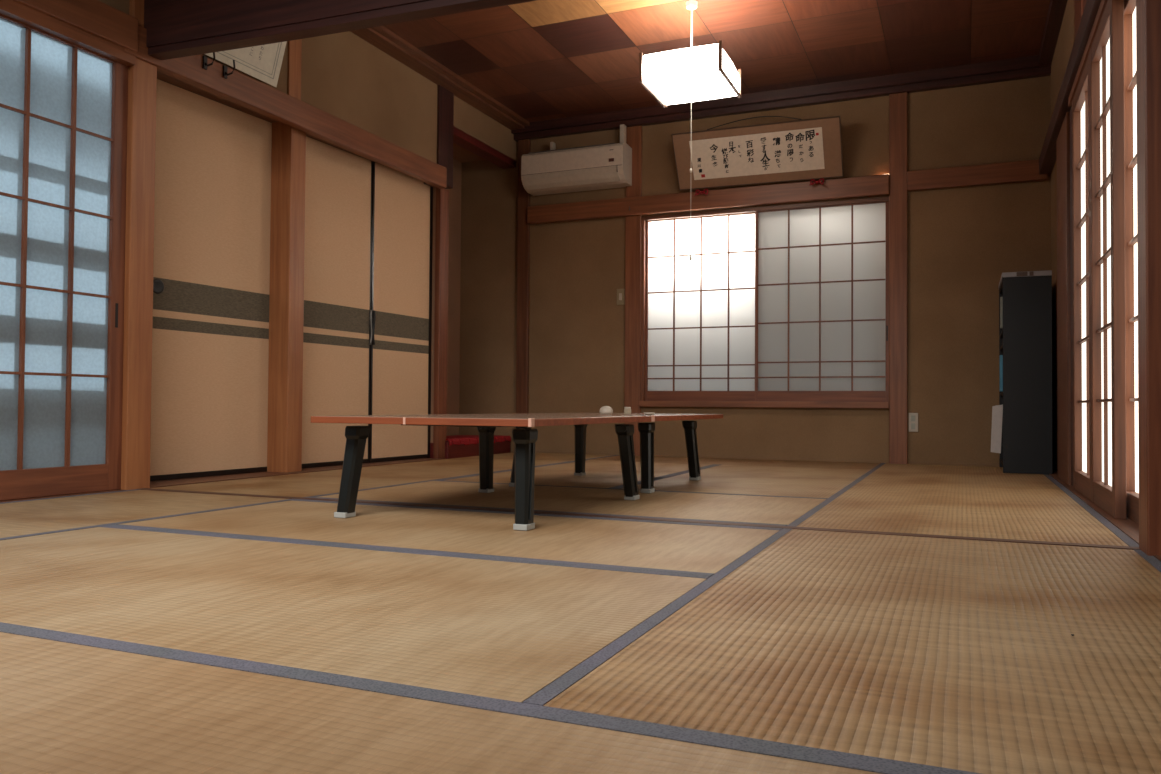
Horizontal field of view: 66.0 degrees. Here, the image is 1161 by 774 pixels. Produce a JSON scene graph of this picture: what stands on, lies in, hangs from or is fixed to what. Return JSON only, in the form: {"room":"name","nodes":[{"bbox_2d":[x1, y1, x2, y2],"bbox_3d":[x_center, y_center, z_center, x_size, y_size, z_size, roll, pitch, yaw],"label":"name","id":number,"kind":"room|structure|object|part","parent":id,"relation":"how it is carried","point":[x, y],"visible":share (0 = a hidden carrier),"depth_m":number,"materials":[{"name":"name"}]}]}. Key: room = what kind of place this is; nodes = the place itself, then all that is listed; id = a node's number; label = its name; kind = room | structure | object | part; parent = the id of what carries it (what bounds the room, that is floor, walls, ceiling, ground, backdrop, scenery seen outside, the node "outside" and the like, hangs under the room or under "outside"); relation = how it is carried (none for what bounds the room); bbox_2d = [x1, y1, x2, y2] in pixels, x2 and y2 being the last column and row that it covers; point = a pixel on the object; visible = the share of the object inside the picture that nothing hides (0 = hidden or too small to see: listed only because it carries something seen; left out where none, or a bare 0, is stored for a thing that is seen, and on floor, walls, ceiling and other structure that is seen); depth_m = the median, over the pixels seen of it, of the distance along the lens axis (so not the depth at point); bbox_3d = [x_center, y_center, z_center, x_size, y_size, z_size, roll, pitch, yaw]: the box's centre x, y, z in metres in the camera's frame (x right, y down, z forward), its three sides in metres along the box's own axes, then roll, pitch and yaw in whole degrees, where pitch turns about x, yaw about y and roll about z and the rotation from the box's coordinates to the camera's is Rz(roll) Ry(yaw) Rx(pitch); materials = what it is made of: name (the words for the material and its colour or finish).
{"room":"japanese tatami room","nodes":[
{"label":"japanese tatami room","id":0,"kind":"room"},
{"bbox_2d":[99,0,516,162],"bbox_3d":[-2.115,-0.828,3.354,0.130,2.590,7.860,0,-1,23],"label":"wall","id":1,"kind":"structure","parent":0,"point":[344,76],"depth_m":5.29,"materials":[{"name":"paint"}]},
{"bbox_2d":[0,0,137,65],"bbox_3d":[-2.740,-1.480,1.728,0.105,0.190,4.352,0,-1,23],"label":"lintel","id":2,"kind":"object","parent":1,"relation":"attached to","point":[96,26],"visible":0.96,"depth_m":3.49,"materials":[{"name":"brown wood"}]},
{"bbox_2d":[121,0,156,489],"bbox_3d":[-1.899,-0.792,3.785,0.128,2.540,0.120,0,-1,23],"label":"post","id":3,"kind":"object","parent":1,"relation":"attached to","point":[142,76],"visible":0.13,"depth_m":3.74,"materials":[{"name":"brown wood"}]},
{"bbox_2d":[157,71,381,164],"bbox_3d":[-1.486,-1.420,4.952,0.208,0.051,2.323,0,-1,23],"label":"lintel","id":4,"kind":"object","parent":1,"relation":"attached to","point":[160,75],"depth_m":4.36,"materials":[{"name":"brown wood"}]},
{"bbox_2d":[125,25,446,188],"bbox_3d":[-1.403,-1.415,4.811,0.057,0.135,2.475,0,-1,23],"label":"lintel","id":5,"kind":"object","parent":1,"relation":"attached to","point":[239,88],"visible":0.77,"depth_m":4.57,"materials":[{"name":"brown wood"}]},
{"bbox_2d":[202,52,214,69],"bbox_3d":[-1.674,-1.477,4.029,0.061,0.079,0.020,0,-1,23],"label":"iron hook","id":6,"kind":"object","parent":5,"relation":"attached to","point":[205,65],"visible":0.9,"depth_m":4.03,"materials":[{"name":"black metal"}]},
{"bbox_2d":[223,60,234,78],"bbox_3d":[-1.627,-1.474,4.139,0.061,0.079,0.020,0,-1,23],"label":"iron hook","id":7,"kind":"object","parent":5,"relation":"attached to","point":[225,68],"visible":1,"depth_m":4.14,"materials":[{"name":"black metal"}]},
{"bbox_2d":[205,41,286,86],"bbox_3d":[-1.578,-1.710,4.154,0.126,0.425,0.595,0,-1,23],"label":"certificate","id":8,"kind":"object","parent":5,"relation":"on","point":[261,62],"visible":0.13,"depth_m":4.31,"materials":[{"name":"beige paper"}]},
{"bbox_2d":[144,0,427,46],"bbox_3d":[-0.175,-1.524,3.088,3.592,0.300,0.070,0,-1,23],"label":"beam","id":9,"kind":"structure","parent":1,"relation":"attached to","point":[166,22],"depth_m":3.57,"materials":[{"name":"brown wood"}]},
{"bbox_2d":[148,0,536,59],"bbox_3d":[-0.174,-1.388,3.091,3.592,0.088,0.068,0,-1,23],"label":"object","id":10,"kind":"structure","parent":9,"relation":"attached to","point":[430,8],"depth_m":3.41,"materials":[{"name":"brown wood"}]},
{"bbox_2d":[287,39,301,99],"bbox_3d":[-1.536,-1.742,4.670,0.120,0.580,0.095,0,-1,23],"label":"post","id":11,"kind":"object","parent":1,"relation":"attached to","point":[294,46],"visible":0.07,"depth_m":4.64,"materials":[{"name":"brown wood"}]},
{"bbox_2d":[423,85,453,188],"bbox_3d":[-0.961,-1.675,6.016,0.135,0.650,0.185,0,-1,23],"label":"post","id":12,"kind":"object","parent":1,"relation":"attached to","point":[445,98],"visible":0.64,"depth_m":5.98,"materials":[{"name":"brown wood"}]},
{"bbox_2d":[350,26,529,129],"bbox_3d":[-1.991,-2.082,3.281,0.160,0.042,7.770,0,-1,23],"label":"crown molding","id":13,"kind":"structure","parent":1,"relation":"attached to","point":[382,38],"depth_m":5.75,"materials":[{"name":"brown wood"}]},
{"bbox_2d":[445,439,510,458],"bbox_3d":[-0.745,0.460,6.483,0.058,0.162,0.915,0,-1,23],"label":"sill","id":14,"kind":"structure","parent":1,"relation":"attached to","point":[452,451],"depth_m":6.30,"materials":[{"name":"red fabric"}]},
{"bbox_2d":[453,127,515,168],"bbox_3d":[-0.735,-1.740,6.525,0.110,0.053,0.925,0,-1,23],"label":"lintel","id":15,"kind":"object","parent":1,"relation":"attached to","point":[462,139],"visible":0.79,"depth_m":6.50,"materials":[{"name":"brown wood"}]},
{"bbox_2d":[430,143,484,442],"bbox_3d":[-1.056,-0.754,6.571,0.600,2.590,1.110,0,-1,23],"label":"wall","id":16,"kind":"structure","parent":0,"point":[460,155],"depth_m":7.02,"materials":[{"name":"paint"}]},
{"bbox_2d":[433,187,448,458],"bbox_3d":[-0.945,-0.409,6.055,0.040,1.880,0.107,0,-1,23],"label":"post","id":17,"kind":"object","parent":16,"relation":"attached to","point":[442,195],"visible":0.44,"depth_m":6.02,"materials":[{"name":"brown wood"}]},
{"bbox_2d":[384,0,1049,121],"bbox_3d":[-0.343,-2.106,2.678,3.924,0.004,7.960,0,-1,23],"label":"ceiling","id":18,"kind":"structure","parent":0,"point":[542,60],"depth_m":5.26,"materials":[{"name":"brown wood"}]},
{"bbox_2d":[639,0,740,260],"bbox_3d":[0.590,-1.363,4.763,0.443,1.384,0.443,0,-1,23],"label":"pendant lamp","id":19,"kind":"object","parent":18,"relation":"hanging from","point":[706,72],"visible":1,"depth_m":4.64,"materials":[{"name":"beige paper"}]},
{"bbox_3d":[0.589,-1.143,4.758,0.003,0.896,0.002,0,-1,23],"label":"pull cord","id":20,"kind":"part","parent":19,"relation":"part of","materials":[{"name":"white fabric"}]},
{"bbox_3d":[0.592,-1.661,4.769,0.443,0.137,0.443,0,-1,23],"label":"lamp shade","id":21,"kind":"part","parent":19,"relation":"part of","materials":[{"name":"beige paper"}]},
{"bbox_3d":[0.594,-1.880,4.773,0.012,0.350,0.012,0,-1,23],"label":"lamp cord","id":22,"kind":"part","parent":19,"relation":"part of","materials":[{"name":"white plastic"}]},
{"bbox_2d":[459,76,1050,466],"bbox_3d":[0.933,-0.744,6.371,4.494,2.590,0.090,0,-1,23],"label":"wall","id":23,"kind":"structure","parent":0,"point":[962,240],"depth_m":6.03,"materials":[{"name":"paint"}]},
{"bbox_2d":[516,139,530,412],"bbox_3d":[-0.439,-0.681,6.903,0.097,2.465,0.050,0,-1,23],"label":"post","id":24,"kind":"object","parent":23,"relation":"attached to","point":[524,146],"visible":0.56,"depth_m":6.88,"materials":[{"name":"brown wood"}]},
{"bbox_2d":[521,124,631,195],"bbox_3d":[-0.030,-1.694,6.633,0.810,0.435,0.219,0,-1,23],"label":"air conditioner","id":25,"kind":"object","parent":23,"relation":"attached to","point":[609,165],"visible":1,"depth_m":6.54,"materials":[{"name":"plastic"}]},
{"bbox_2d":[529,143,614,153],"bbox_3d":[-0.048,-1.758,6.644,0.690,0.004,0.145,0,-1,23],"label":"grille","id":26,"kind":"object","parent":25,"relation":"attached to","point":[608,144],"depth_m":6.55,"materials":[{"name":"white plastic"}]},
{"bbox_2d":[617,289,624,304],"bbox_3d":[0.296,-0.664,6.587,0.063,0.120,0.012,0,-1,23],"label":"light switch","id":27,"kind":"object","parent":23,"relation":"attached to","point":[620,292],"visible":1,"depth_m":6.58,"materials":[{"name":"plastic"}]},
{"bbox_2d":[624,126,641,455],"bbox_3d":[0.390,-0.682,6.552,0.122,2.465,0.042,0,-1,23],"label":"post","id":28,"kind":"object","parent":23,"relation":"attached to","point":[632,376],"visible":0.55,"depth_m":6.53,"materials":[{"name":"brown wood"}]},
{"bbox_2d":[527,174,888,224],"bbox_3d":[0.809,-1.321,6.358,2.629,0.130,0.055,0,-1,23],"label":"lintel","id":29,"kind":"object","parent":23,"relation":"attached to","point":[873,185],"visible":0.98,"depth_m":6.28,"materials":[{"name":"brown wood"}]},
{"bbox_2d":[694,189,707,195],"bbox_3d":[0.850,-1.367,6.275,0.095,0.053,0.058,0,-1,23],"label":"picture frame bracket","id":30,"kind":"object","parent":29,"relation":"attached to","point":[699,191],"visible":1,"depth_m":6.27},
{"bbox_2d":[671,116,843,190],"bbox_3d":[1.186,-1.620,6.043,1.130,0.461,0.224,0,-1,23],"label":"calligraphy","id":31,"kind":"object","parent":29,"relation":"on","point":[806,149],"visible":1,"depth_m":6.03,"materials":[{"name":"beige paper"}]},
{"bbox_3d":[1.184,-1.797,6.036,0.635,0.108,0.165,0,-1,23],"label":"hanging cord","id":32,"kind":"part","parent":31,"relation":"part of","materials":[{"name":"brown fabric"}]},
{"bbox_2d":[809,178,823,185],"bbox_3d":[1.578,-1.368,5.963,0.095,0.053,0.058,0,-1,23],"label":"picture frame bracket","id":33,"kind":"object","parent":29,"relation":"attached to","point":[811,180],"visible":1,"depth_m":5.96,"materials":[{"name":"brown wood"}]},
{"bbox_2d":[639,197,888,408],"bbox_3d":[1.239,-0.552,6.199,1.717,1.388,0.115,0,-1,23],"label":"window","id":34,"kind":"structure","parent":23,"relation":"in","point":[782,306],"depth_m":6.17,"materials":[{"name":"white paper"}]},
{"bbox_3d":[0.866,-0.560,6.392,0.836,1.323,0.022,0,-1,23],"label":"sash rail","id":35,"kind":"part","parent":34,"relation":"part of","materials":[{"name":"brown wood"}]},
{"bbox_3d":[0.869,-0.592,6.398,0.816,1.245,0.004,0,-1,23],"label":"frosted pane","id":36,"kind":"part","parent":34,"relation":"part of","materials":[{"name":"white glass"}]},
{"bbox_3d":[1.234,0.121,6.186,1.717,0.042,0.115,0,-1,23],"label":"sill","id":37,"kind":"part","parent":34,"relation":"part of","materials":[{"name":"brown wood"}]},
{"bbox_3d":[1.619,-0.562,6.036,0.878,1.323,0.022,0,-1,23],"label":"sash rail","id":38,"kind":"part","parent":34,"relation":"part of","materials":[{"name":"brown wood"}]},
{"bbox_3d":[1.621,-0.594,6.042,0.858,1.245,0.004,0,-1,23],"label":"frosted pane","id":39,"kind":"part","parent":34,"relation":"part of","materials":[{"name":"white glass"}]},
{"bbox_3d":[2.008,-0.352,5.851,0.009,0.100,0.001,0,-1,23],"label":"finger pull","id":40,"kind":"part","parent":34,"relation":"part of","materials":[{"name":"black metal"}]},
{"bbox_2d":[511,55,1051,141],"bbox_3d":[1.182,-1.969,6.195,3.694,0.105,0.090,0,-1,23],"label":"ceiling beam","id":41,"kind":"structure","parent":23,"relation":"attached to","point":[1024,67],"depth_m":6.04,"materials":[{"name":"brown wood"}]},
{"bbox_2d":[889,92,907,463],"bbox_3d":[2.073,-0.685,5.826,0.112,2.465,0.050,0,-1,23],"label":"post","id":42,"kind":"object","parent":23,"relation":"attached to","point":[898,102],"visible":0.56,"depth_m":5.80,"materials":[{"name":"brown wood"}]},
{"bbox_2d":[909,413,917,431],"bbox_3d":[2.150,0.228,5.770,0.058,0.122,0.012,0,-1,23],"label":"wall outlet","id":43,"kind":"object","parent":23,"relation":"attached to","point":[913,417],"visible":1,"depth_m":5.77,"materials":[{"name":"white plastic"}]},
{"bbox_2d":[911,415,914,428],"bbox_3d":[2.148,0.228,5.767,0.025,0.090,0.004,0,-1,23],"label":"socket","id":44,"kind":"object","parent":43,"relation":"attached to","point":[912,416],"depth_m":5.77,"materials":[{"name":"white plastic"}]},
{"bbox_2d":[907,159,1047,191],"bbox_3d":[2.495,-1.336,5.644,0.808,0.125,0.040,0,-1,23],"label":"lintel","id":45,"kind":"object","parent":23,"relation":"attached to","point":[1028,170],"visible":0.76,"depth_m":5.63,"materials":[{"name":"brown wood"}]},
{"bbox_2d":[1050,0,1074,470],"bbox_3d":[1.395,-0.833,1.875,0.100,2.590,7.910,0,-1,23],"label":"wall","id":46,"kind":"structure","parent":0,"point":[1066,38],"depth_m":5.21,"materials":[{"name":"paint"}]},
{"bbox_2d":[1039,0,1067,64],"bbox_3d":[1.298,-2.079,1.870,0.070,0.060,7.770,0,-1,23],"label":"crown molding","id":47,"kind":"structure","parent":46,"relation":"attached to","point":[1056,10],"depth_m":4.95,"materials":[{"name":"brown wood"}]},
{"bbox_2d":[1056,112,1070,484],"bbox_3d":[2.432,-0.393,4.463,0.048,1.830,0.500,0,-1,23],"label":"post","id":48,"kind":"object","parent":46,"relation":"attached to","point":[1063,140],"visible":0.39,"depth_m":4.36,"materials":[{"name":"brown wood"}]},
{"bbox_2d":[1039,0,1100,173],"bbox_3d":[2.179,-1.391,3.910,0.073,0.100,3.398,0,-1,23],"label":"lintel","id":49,"kind":"object","parent":46,"relation":"attached to","point":[1047,159],"visible":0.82,"depth_m":4.09,"materials":[{"name":"brown wood"}]},
{"bbox_2d":[1070,107,1072,485],"bbox_3d":[2.308,-0.400,4.157,0.034,1.830,0.160,0,-1,23],"label":"post","id":50,"kind":"object","parent":46,"relation":"attached to","point":[1071,283],"visible":0.13,"depth_m":4.19,"materials":[{"name":"brown wood"}]},
{"bbox_2d":[1074,0,1086,37],"bbox_3d":[1.917,-1.762,3.236,0.030,0.310,1.938,0,-1,23],"label":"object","id":51,"kind":"structure","parent":46,"relation":"in","point":[1079,5],"depth_m":3.99,"materials":[{"name":"brown wood"}]},
{"bbox_2d":[1068,0,1107,106],"bbox_3d":[1.914,-1.338,3.228,0.083,0.038,1.938,0,-1,23],"label":"lintel","id":52,"kind":"object","parent":46,"relation":"attached to","point":[1103,3],"visible":0.33,"depth_m":3.52,"materials":[{"name":"brown wood"}]},
{"bbox_2d":[1136,0,1160,555],"bbox_3d":[1.491,-0.784,2.275,0.111,2.510,0.122,0,-1,23],"label":"post","id":53,"kind":"object","parent":46,"relation":"attached to","point":[1148,12],"visible":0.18,"depth_m":2.23,"materials":[{"name":"brown wood"}]},
{"bbox_3d":[-0.647,0.511,2.747,4.544,0.089,7.960,0,-1,23],"label":"floor","id":54,"kind":"structure","parent":0,"visible":0},
{"bbox_2d":[0,489,122,502],"bbox_3d":[-2.807,0.403,1.713,0.170,0.053,4.352,0,-1,23],"label":"threshold","id":55,"kind":"object","parent":54,"relation":"on","point":[117,489],"visible":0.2,"depth_m":3.43,"materials":[{"name":"brown wood"}]},
{"bbox_2d":[0,14,127,500],"bbox_3d":[-2.081,-0.485,3.327,0.048,1.796,0.852,0,-1,23],"label":"door","id":56,"kind":"structure","parent":55,"relation":"on","point":[64,104],"depth_m":3.46,"materials":[{"name":"white paper"}]},
{"bbox_3d":[-1.907,-0.294,3.672,0.004,0.100,0.012,0,-1,23],"label":"finger pull","id":57,"kind":"part","parent":56,"relation":"part of","materials":[{"name":"black metal"}]},
{"bbox_2d":[0,489,294,539],"bbox_3d":[-1.799,0.432,2.765,0.850,0.051,1.716,0,-1,23],"label":"mat","id":58,"kind":"object","parent":54,"relation":"on","point":[24,518],"visible":0.6,"depth_m":3.04,"materials":[{"name":"beige wicker"}]},
{"bbox_2d":[150,458,440,487],"bbox_3d":[-1.480,0.477,4.905,0.250,0.054,2.323,0,-1,23],"label":"threshold","id":59,"kind":"object","parent":54,"relation":"on","point":[173,482],"visible":0.29,"depth_m":4.44,"materials":[{"name":"brown wood"}]},
{"bbox_2d":[150,79,271,480],"bbox_3d":[-1.832,-0.496,4.343,0.028,1.861,0.917,0,-1,26],"label":"door","id":60,"kind":"structure","parent":59,"relation":"on","point":[212,217],"depth_m":4.37,"materials":[{"name":"paper"}]},
{"bbox_3d":[-1.940,-0.461,4.097,0.010,0.068,0.068,0,-1,26],"label":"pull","id":61,"kind":"part","parent":60,"relation":"part of","materials":[{"name":"black metal"}]},
{"bbox_2d":[267,122,305,471],"bbox_3d":[-1.560,-0.455,4.742,0.135,1.910,0.115,0,-1,23],"label":"post","id":62,"kind":"object","parent":59,"relation":"on","point":[288,151],"visible":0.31,"depth_m":4.69,"materials":[{"name":"brown wood"}]},
{"bbox_2d":[302,136,372,467],"bbox_3d":[-1.439,-0.477,5.137,0.042,1.861,0.727,0,-1,26],"label":"door","id":63,"kind":"structure","parent":59,"relation":"on","point":[337,326],"depth_m":5.17,"materials":[{"name":"paper"}]},
{"bbox_3d":[-1.276,-0.364,5.441,0.012,0.212,0.023,0,-1,23],"label":"handle","id":64,"kind":"part","parent":63,"relation":"part of","materials":[{"name":"metal"}]},
{"bbox_2d":[369,161,432,462],"bbox_3d":[-1.145,-0.462,5.740,0.036,1.861,0.628,0,-1,26],"label":"door","id":65,"kind":"structure","parent":59,"relation":"on","point":[402,204],"depth_m":5.71,"materials":[{"name":"paper"}]},
{"bbox_3d":[-1.264,-0.363,5.466,0.012,0.212,0.024,0,-1,23],"label":"handle","id":66,"kind":"part","parent":65,"relation":"part of","materials":[{"name":"black metal"}]},
{"bbox_2d":[152,464,511,497],"bbox_3d":[-1.085,0.471,4.428,0.849,0.051,1.816,0,-1,23],"label":"mat","id":67,"kind":"object","parent":54,"relation":"on","point":[321,483],"visible":0.39,"depth_m":4.20,"materials":[{"name":"beige wicker"}]},
{"bbox_2d":[0,525,710,702],"bbox_3d":[-0.733,0.421,1.860,1.819,0.051,0.890,0,-1,23],"label":"mat","id":68,"kind":"object","parent":54,"relation":"on","point":[497,628],"visible":0.72,"depth_m":1.63,"materials":[{"name":"beige wicker"}]},
{"bbox_2d":[430,440,447,457],"bbox_3d":[-0.978,0.464,6.547,0.420,0.155,1.030,0,-1,23],"label":"floor","id":69,"kind":"structure","parent":54,"relation":"on","point":[431,444],"depth_m":6.00,"materials":[{"name":"brown wood"}]},
{"bbox_2d":[446,435,510,445],"bbox_3d":[-0.916,0.388,6.556,0.467,0.052,0.898,0,-1,23],"label":"cloth","id":70,"kind":"object","parent":69,"relation":"on","point":[456,439],"visible":0.71,"depth_m":6.42,"materials":[{"name":"fabric"}]},
{"bbox_2d":[109,499,781,575],"bbox_3d":[-0.395,0.440,2.649,1.819,0.051,0.823,0,-1,23],"label":"mat","id":71,"kind":"object","parent":54,"relation":"on","point":[648,545],"visible":0.6,"depth_m":2.53,"materials":[{"name":"beige wicker"}]},
{"bbox_2d":[311,414,654,530],"bbox_3d":[-0.279,0.263,3.147,0.775,0.325,1.095,0,-1,23],"label":"table","id":72,"kind":"object","parent":71,"relation":"on","point":[524,440],"visible":1,"depth_m":2.84,"materials":[{"name":"brown wood"}]},
{"bbox_3d":[-0.731,0.265,2.881,0.069,0.278,0.097,0,-1,23],"label":"leg","id":73,"kind":"part","parent":72,"relation":"part of","materials":[{"name":"black wood"}]},
{"bbox_3d":[-0.387,0.284,3.683,0.069,0.278,0.097,0,-1,23],"label":"leg","id":74,"kind":"part","parent":72,"relation":"part of","materials":[{"name":"black wood"}]},
{"bbox_3d":[-0.167,0.264,2.639,0.069,0.278,0.097,0,-1,23],"label":"leg","id":75,"kind":"part","parent":72,"relation":"part of","materials":[{"name":"black wood"}]},
{"bbox_3d":[0.177,0.283,3.441,0.069,0.278,0.097,0,-1,23],"label":"leg","id":76,"kind":"part","parent":72,"relation":"part of","materials":[{"name":"black wood"}]},
{"bbox_2d":[0,622,981,773],"bbox_3d":[-0.444,0.401,0.765,1.818,0.051,0.888,0,-1,23],"label":"mat","id":77,"kind":"object","parent":54,"relation":"on","point":[71,703],"visible":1,"depth_m":0.99,"materials":[{"name":"beige wicker"}]},
{"bbox_2d":[400,452,617,467],"bbox_3d":[-0.416,0.508,5.988,0.849,0.051,1.576,0,-1,23],"label":"mat","id":78,"kind":"object","parent":54,"relation":"on","point":[504,460],"visible":0.25,"depth_m":5.83,"materials":[{"name":"beige wicker"}]},
{"bbox_2d":[310,480,827,525],"bbox_3d":[-0.034,0.460,3.490,1.819,0.051,0.921,0,-1,23],"label":"mat","id":79,"kind":"object","parent":54,"relation":"on","point":[678,505],"visible":0.57,"depth_m":3.38,"materials":[{"name":"beige wicker"}]},
{"bbox_2d":[504,413,722,492],"bbox_3d":[0.151,0.287,4.157,0.770,0.324,1.090,0,-1,23],"label":"table","id":80,"kind":"object","parent":79,"relation":"on","point":[646,430],"visible":0.64,"depth_m":4.06,"materials":[{"name":"brown wood"}]},
{"bbox_3d":[-0.263,0.291,3.996,0.069,0.278,0.097,0,-1,23],"label":"leg","id":81,"kind":"part","parent":80,"relation":"part of","materials":[{"name":"black wood"}]},
{"bbox_3d":[0.001,0.305,4.613,0.069,0.278,0.097,0,-1,23],"label":"leg","id":82,"kind":"part","parent":80,"relation":"part of","materials":[{"name":"black wood"}]},
{"bbox_2d":[600,406,612,413],"bbox_3d":[0.115,0.103,3.997,0.060,0.036,0.060,0,-1,23],"label":"dome","id":83,"kind":"object","parent":80,"relation":"on","point":[605,409],"visible":0.93,"depth_m":3.97,"materials":[{"name":"ceramic"}]},
{"bbox_2d":[624,407,630,413],"bbox_3d":[0.216,0.108,4.106,0.036,0.032,0.031,0,-1,23],"label":"jar","id":84,"kind":"object","parent":80,"relation":"on","point":[626,411],"visible":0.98,"depth_m":4.09,"materials":[{"name":"ceramic"}]},
{"bbox_3d":[0.278,0.290,3.764,0.069,0.278,0.097,0,-1,23],"label":"leg","id":85,"kind":"part","parent":80,"relation":"part of","materials":[{"name":"black wood"}]},
{"bbox_3d":[0.542,0.304,4.381,0.069,0.278,0.097,0,-1,23],"label":"leg","id":86,"kind":"part","parent":80,"relation":"part of","materials":[{"name":"black wood"}]},
{"bbox_2d":[441,460,717,487],"bbox_3d":[0.085,0.490,4.923,0.906,0.051,1.803,0,-1,23],"label":"mat","id":87,"kind":"object","parent":54,"relation":"on","point":[599,474],"visible":0.36,"depth_m":4.70,"materials":[{"name":"beige wicker"}]},
{"bbox_2d":[140,488,1139,549],"bbox_3d":[-0.170,0.449,3.024,3.642,0.052,0.042,0,-1,23],"label":"threshold","id":88,"kind":"object","parent":54,"relation":"on","point":[168,490],"visible":0.22,"depth_m":2.74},
{"bbox_2d":[589,455,879,469],"bbox_3d":[0.995,0.516,5.889,1.817,0.050,0.684,0,-1,23],"label":"mat","id":89,"kind":"object","parent":54,"relation":"on","point":[657,459],"visible":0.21,"depth_m":5.80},
{"bbox_2d":[618,464,869,497],"bbox_3d":[0.921,0.488,4.565,0.910,0.051,1.803,0,-1,23],"label":"mat","id":90,"kind":"object","parent":54,"relation":"on","point":[728,479],"visible":0.71,"depth_m":4.37,"materials":[{"name":"beige wicker"}]},
{"bbox_2d":[523,528,1160,773],"bbox_3d":[0.693,0.428,1.696,0.927,0.051,1.716,0,-1,23],"label":"mat","id":91,"kind":"object","parent":54,"relation":"on","point":[958,654],"visible":0.79,"depth_m":1.31,"materials":[{"name":"beige wicker"}]},
{"bbox_2d":[855,463,1066,488],"bbox_3d":[2.080,0.504,4.929,0.927,0.051,1.596,0,-1,23],"label":"mat","id":92,"kind":"object","parent":54,"relation":"on","point":[959,475],"visible":0.69,"depth_m":4.71,"materials":[{"name":"beige wicker"}]},
{"bbox_2d":[999,270,1052,473],"bbox_3d":[2.597,-0.075,5.232,0.249,1.127,0.572,0,-1,23],"label":"bookshelf","id":93,"kind":"object","parent":92,"relation":"on","point":[1025,337],"visible":0.96,"depth_m":4.98,"materials":[{"name":"black wood"}]},
{"bbox_2d":[991,405,1002,452],"bbox_3d":[2.375,0.238,5.097,0.066,0.277,0.072,0,-1,23],"label":"sheaf","id":94,"kind":"object","parent":93,"relation":"hanging from","point":[997,411],"visible":0.99,"depth_m":5.07,"materials":[{"name":"white paper"}]},
{"bbox_2d":[999,355,1002,391],"bbox_3d":[2.467,-0.077,5.057,0.172,0.206,0.085,0,-1,23],"label":"binder","id":95,"kind":"object","parent":93,"relation":"in","point":[1000,356],"visible":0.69,"depth_m":5.05,"materials":[{"name":"plastic"}]},
{"bbox_3d":[2.708,-0.055,5.485,0.246,1.099,0.018,0,-1,23],"label":"panel","id":96,"kind":"part","parent":93,"relation":"part of","materials":[{"name":"black wood"}]},
{"bbox_2d":[1000,297,1002,327],"bbox_3d":[2.455,-0.423,5.049,0.148,0.176,0.045,0,-1,23],"label":"book","id":97,"kind":"object","parent":93,"relation":"in","point":[1001,298],"visible":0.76,"depth_m":5.06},
{"bbox_3d":[2.481,-0.631,4.986,0.085,0.023,0.003,0,-1,23],"label":"trim","id":98,"kind":"part","parent":93,"relation":"part of","materials":[{"name":"brown wood"}]},
{"bbox_3d":[2.602,-0.625,5.244,0.249,0.028,0.569,0,-1,23],"label":"panel","id":99,"kind":"part","parent":93,"relation":"part of","materials":[{"name":"black wood"}]},
{"bbox_2d":[787,481,1138,546],"bbox_3d":[1.406,0.467,3.359,0.927,0.051,1.816,0,-1,23],"label":"mat","id":100,"kind":"object","parent":54,"relation":"on","point":[1032,514],"visible":0.74,"depth_m":3.07,"materials":[{"name":"beige wicker"}]},
{"bbox_2d":[1049,469,1138,543],"bbox_3d":[2.192,0.482,3.882,0.102,0.054,3.438,0,-1,23],"label":"threshold","id":101,"kind":"object","parent":54,"relation":"on","point":[1127,526],"depth_m":2.91,"materials":[{"name":"brown wood"}]},
{"bbox_2d":[1072,55,1090,500],"bbox_3d":[2.128,-0.429,3.765,0.034,1.761,0.623,0,-1,23],"label":"door","id":102,"kind":"structure","parent":101,"relation":"on","point":[1080,102],"depth_m":3.96,"materials":[{"name":"white paper"}]},
{"bbox_3d":[2.134,-1.276,3.782,0.032,0.065,0.513,0,-1,23],"label":"screen rail","id":103,"kind":"part","parent":102,"relation":"part of","materials":[{"name":"brown wood"}]},
{"bbox_3d":[2.122,0.410,3.748,0.032,0.084,0.513,0,-1,23],"label":"screen rail","id":104,"kind":"part","parent":102,"relation":"part of","materials":[{"name":"brown wood"}]},
{"bbox_2d":[1089,0,1126,518],"bbox_3d":[1.888,-0.442,3.208,0.034,1.761,0.585,0,-1,23],"label":"door","id":105,"kind":"structure","parent":101,"relation":"on","point":[1106,53],"depth_m":3.21,"materials":[{"name":"white paper"}]},
{"bbox_3d":[1.894,-1.290,3.226,0.032,0.065,0.475,0,-1,23],"label":"screen rail","id":106,"kind":"part","parent":105,"relation":"part of","materials":[{"name":"brown wood"}]},
{"bbox_3d":[1.882,0.397,3.191,0.032,0.084,0.475,0,-1,23],"label":"screen rail","id":107,"kind":"part","parent":105,"relation":"part of","materials":[{"name":"brown wood"}]},
{"bbox_2d":[1124,0,1138,524],"bbox_3d":[1.710,-0.454,2.685,0.034,1.761,0.818,0,-1,23],"label":"door","id":108,"kind":"structure","parent":101,"relation":"on","point":[1130,89],"depth_m":3.00,"materials":[{"name":"white paper"}]},
{"bbox_3d":[1.716,-1.301,2.702,0.032,0.065,0.708,0,-1,23],"label":"screen rail","id":109,"kind":"part","parent":108,"relation":"part of","materials":[{"name":"brown wood"}]},
{"bbox_3d":[1.704,0.385,2.668,0.032,0.084,0.708,0,-1,23],"label":"screen rail","id":110,"kind":"part","parent":108,"relation":"part of","materials":[{"name":"brown wood"}]},
{"bbox_2d":[1154,555,1160,561],"bbox_3d":[0.619,0.396,0.215,0.102,0.054,4.300,0,-1,23],"label":"threshold","id":111,"kind":"object","parent":54,"relation":"on","point":[1158,557],"visible":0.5,"depth_m":2.18,"materials":[{"name":"brown wood"}]}
]}

